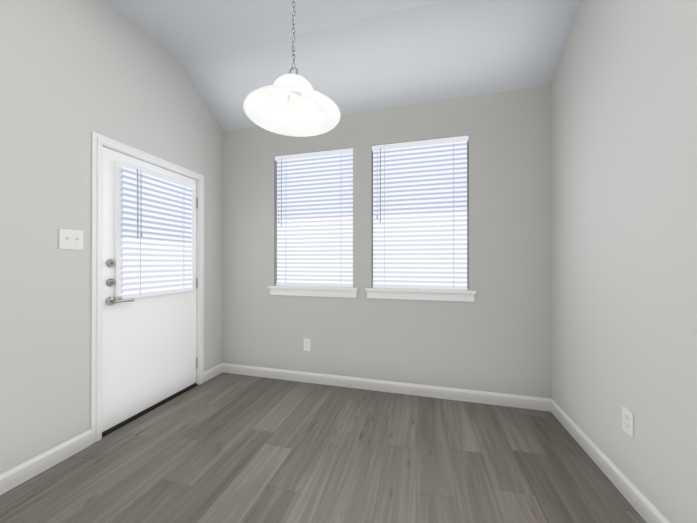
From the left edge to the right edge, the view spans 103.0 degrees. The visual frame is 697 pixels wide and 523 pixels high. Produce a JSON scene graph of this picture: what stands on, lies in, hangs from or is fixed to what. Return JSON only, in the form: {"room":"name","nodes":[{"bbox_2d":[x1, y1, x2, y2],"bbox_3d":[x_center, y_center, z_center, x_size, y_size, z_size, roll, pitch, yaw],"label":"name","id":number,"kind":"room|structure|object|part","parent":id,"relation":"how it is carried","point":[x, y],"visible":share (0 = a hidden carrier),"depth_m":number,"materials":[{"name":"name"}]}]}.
{"room":"empty dining room","nodes":[
{"label":"empty dining room","id":0,"kind":"room"},
{"bbox_2d":[0,0,222,474],"bbox_3d":[-1.992,-0.361,0.467,0.150,2.960,5.236,0,0,15],"label":"wall","id":1,"kind":"structure","parent":0,"point":[74,74],"depth_m":1.58,"materials":[{"name":"grey paint"}]},
{"bbox_2d":[0,429,91,494],"bbox_3d":[-2.061,1.071,-0.121,0.013,0.092,3.773,0,0,15],"label":"baseboard","id":2,"kind":"structure","parent":1,"relation":"attached to","point":[25,471],"depth_m":1.48,"materials":[{"name":"white wood"}]},
{"bbox_2d":[59,229,83,249],"bbox_3d":[-1.601,-0.127,1.608,0.023,0.116,0.116,0,0,15],"label":"light switch","id":3,"kind":"object","parent":1,"relation":"attached to","point":[69,239],"visible":1,"depth_m":1.61,"materials":[{"name":"white plastic"}]},
{"bbox_2d":[91,131,203,443],"bbox_3d":[-1.535,0.161,2.163,0.166,1.927,0.906,0,0,15],"label":"door frame","id":4,"kind":"structure","parent":1,"relation":"attached to","point":[99,142],"depth_m":1.74,"materials":[{"name":"white wood"}]},
{"bbox_2d":[102,147,197,431],"bbox_3d":[-1.479,0.180,2.152,0.109,1.842,0.792,0,0,15],"label":"door","id":5,"kind":"structure","parent":1,"relation":"in","point":[148,352],"depth_m":2.02,"materials":[{"name":"white"}]},
{"bbox_3d":[-1.532,0.138,1.865,0.064,0.304,0.142,0,0,15],"label":"door hardware","id":6,"kind":"part","parent":5,"relation":"part of","materials":[{"name":"silver metal"}]},
{"bbox_2d":[102,383,195,433],"bbox_3d":[-1.510,1.107,2.153,0.047,0.013,0.784,0,0,15],"label":"door sweep","id":7,"kind":"object","parent":5,"relation":"attached to","point":[109,429],"depth_m":2.06,"materials":[{"name":"black rubber"}]},
{"bbox_2d":[115,161,194,299],"bbox_3d":[-1.465,-0.205,2.143,0.102,0.940,0.606,0,0,15],"label":"window blind","id":8,"kind":"object","parent":5,"relation":"attached to","point":[166,250],"depth_m":2.06,"materials":[{"name":"white plastic"}]},
{"bbox_2d":[137,169,140,239],"bbox_3d":[-1.462,-0.400,1.920,0.013,0.484,0.008,0,0,15],"label":"blind cord","id":9,"kind":"object","parent":8,"relation":"hanging from","point":[140,217],"depth_m":1.92,"materials":[{"name":"grey plastic"}]},
{"bbox_2d":[138,171,142,294],"bbox_3d":[-1.484,-0.199,1.959,0.078,0.890,0.012,0,0,24],"label":"blind cord","id":10,"kind":"object","parent":8,"relation":"hanging from","point":[141,171],"depth_m":1.95,"materials":[{"name":"white fabric"}]},
{"bbox_3d":[-1.444,-0.209,2.142,0.062,0.924,0.596,0,0,15],"label":"door blind rails","id":11,"kind":"part","parent":8,"relation":"part of","materials":[{"name":"white plastic"}]},
{"bbox_3d":[-1.383,0.196,2.529,0.013,1.560,0.013,0,0,15],"label":"door hinges","id":12,"kind":"part","parent":5,"relation":"part of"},
{"bbox_2d":[102,384,197,436],"bbox_3d":[-1.545,1.120,2.162,0.144,0.009,0.792,0,0,15],"label":"door threshold sill","id":13,"kind":"structure","parent":1,"relation":"attached to","point":[132,419],"depth_m":2.05,"materials":[{"name":"brown metal"}]},
{"bbox_2d":[204,363,221,381],"bbox_3d":[-1.315,1.080,2.703,0.013,0.092,0.257,0,0,15],"label":"baseboard","id":14,"kind":"structure","parent":1,"relation":"attached to","point":[211,373],"depth_m":2.68,"materials":[{"name":"white wood"}]},
{"bbox_2d":[0,373,645,522],"bbox_3d":[-0.510,1.178,0.070,3.215,0.120,5.236,0,0,15],"label":"floor","id":15,"kind":"structure","parent":0,"point":[227,448],"depth_m":1.51,"materials":[{"name":"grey wood"}]},
{"bbox_2d":[104,0,580,130],"bbox_3d":[-0.510,-1.579,0.079,2.995,0.525,5.016,0,0,15],"label":"ceiling","id":16,"kind":"structure","parent":0,"point":[350,56],"depth_m":2.03,"materials":[{"name":"grey paint"}]},
{"bbox_2d":[243,0,340,136],"bbox_3d":[-0.227,-1.140,1.147,0.389,1.076,0.389,0,0,15],"label":"pendant light","id":17,"kind":"object","parent":16,"relation":"hanging from","point":[294,105],"visible":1,"depth_m":1.17,"materials":[{"name":"white glass"}]},
{"bbox_3d":[-0.227,-0.674,1.145,0.389,0.144,0.389,0,0,15],"label":"lamp shade","id":18,"kind":"part","parent":17,"relation":"part of","materials":[{"name":"white glass"}]},
{"bbox_3d":[-0.227,-1.199,1.147,0.012,0.865,0.012,0,0,15],"label":"cord","id":19,"kind":"part","parent":17,"relation":"part of","materials":[{"name":"grey metal"}]},
{"bbox_2d":[222,85,551,398],"bbox_3d":[0.140,-0.354,2.534,3.215,2.960,0.150,0,0,15],"label":"wall","id":20,"kind":"structure","parent":0,"point":[495,336],"depth_m":2.33,"materials":[{"name":"grey paint"}]},
{"bbox_2d":[304,338,310,350],"bbox_3d":[-0.388,0.776,2.587,0.070,0.116,0.009,0,0,15],"label":"electrical outlet","id":21,"kind":"object","parent":20,"relation":"attached to","point":[307,344],"visible":1,"depth_m":2.58,"materials":[{"name":"white plastic"}]},
{"bbox_2d":[268,285,357,297],"bbox_3d":[-0.335,0.279,2.601,0.882,0.090,0.106,0,0,15],"label":"window sill","id":22,"kind":"structure","parent":20,"relation":"attached to","point":[321,291],"depth_m":2.56,"materials":[{"name":"white wood"}]},
{"bbox_2d":[275,148,352,286],"bbox_3d":[-0.322,-0.394,2.651,0.784,1.258,0.129,0,0,15],"label":"window blind","id":23,"kind":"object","parent":20,"relation":"in","point":[312,232],"depth_m":2.61,"materials":[{"name":"white plastic"}]},
{"bbox_2d":[281,158,281,226],"bbox_3d":[-0.643,-0.663,2.661,0.008,0.654,0.013,0,0,15],"label":"blind cord","id":24,"kind":"object","parent":23,"relation":"hanging from","point":[281,206],"depth_m":2.65,"materials":[{"name":"grey plastic"}]},
{"bbox_3d":[-0.331,-0.396,2.619,0.780,1.251,0.062,0,0,15],"label":"left window blind rails","id":25,"kind":"part","parent":23,"relation":"part of","materials":[{"name":"white plastic"}]},
{"bbox_2d":[222,363,550,411],"bbox_3d":[0.119,1.079,2.450,2.915,0.092,0.013,0,0,15],"label":"baseboard","id":26,"kind":"structure","parent":20,"relation":"attached to","point":[512,400],"depth_m":2.36,"materials":[{"name":"white wood"}]},
{"bbox_2d":[372,136,468,289],"bbox_3d":[0.605,-0.395,2.406,0.798,1.258,0.129,0,0,15],"label":"window blind","id":27,"kind":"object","parent":20,"relation":"in","point":[413,239],"depth_m":2.36,"materials":[{"name":"white plastic"}]},
{"bbox_2d":[380,148,380,222],"bbox_3d":[0.278,-0.664,2.418,0.008,0.654,0.013,0,0,15],"label":"blind cord","id":28,"kind":"object","parent":27,"relation":"hanging from","point":[380,148],"depth_m":2.41,"materials":[{"name":"grey plastic"}]},
{"bbox_2d":[384,149,384,202],"bbox_3d":[0.323,-0.384,2.449,0.002,1.217,0.056,0,0,15],"label":"blind cord","id":29,"kind":"object","parent":27,"relation":"hanging from","point":[384,188],"depth_m":2.42,"materials":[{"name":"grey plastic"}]},
{"bbox_3d":[0.597,-0.396,2.374,0.794,1.251,0.062,0,0,15],"label":"right window blind rails","id":30,"kind":"part","parent":27,"relation":"part of","materials":[{"name":"white plastic"}]},
{"bbox_2d":[453,142,453,285],"bbox_3d":[0.872,-0.385,2.304,0.002,1.217,0.056,0,0,15],"label":"blind cord","id":31,"kind":"object","parent":27,"relation":"hanging from","point":[453,142],"depth_m":2.29,"materials":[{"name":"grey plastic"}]},
{"bbox_3d":[0.614,-0.395,2.440,0.798,1.258,0.060,0,0,15],"label":"frame","id":32,"kind":"part","parent":27,"relation":"part of","materials":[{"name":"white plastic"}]},
{"bbox_2d":[365,287,475,301],"bbox_3d":[0.592,0.278,2.356,0.896,0.090,0.106,0,0,15],"label":"window sill","id":33,"kind":"structure","parent":20,"relation":"attached to","point":[425,294],"depth_m":2.31,"materials":[{"name":"white wood"}]},
{"bbox_2d":[551,0,696,522],"bbox_3d":[0.972,-0.363,-0.316,0.150,2.960,5.236,0,0,15],"label":"wall","id":34,"kind":"structure","parent":0,"point":[624,189],"depth_m":1.29,"materials":[{"name":"grey paint"}]},
{"bbox_2d":[551,399,669,522],"bbox_3d":[0.893,1.071,-0.300,0.013,0.092,4.936,0,0,15],"label":"baseboard","id":35,"kind":"structure","parent":34,"relation":"attached to","point":[645,508],"depth_m":1.41,"materials":[{"name":"white wood"}]},
{"bbox_2d":[622,406,633,437],"bbox_3d":[1.321,0.757,1.312,0.009,0.116,0.070,0,0,15],"label":"electrical outlet","id":36,"kind":"object","parent":34,"relation":"attached to","point":[627,421],"visible":1,"depth_m":1.30,"materials":[{"name":"white plastic"}]}
]}

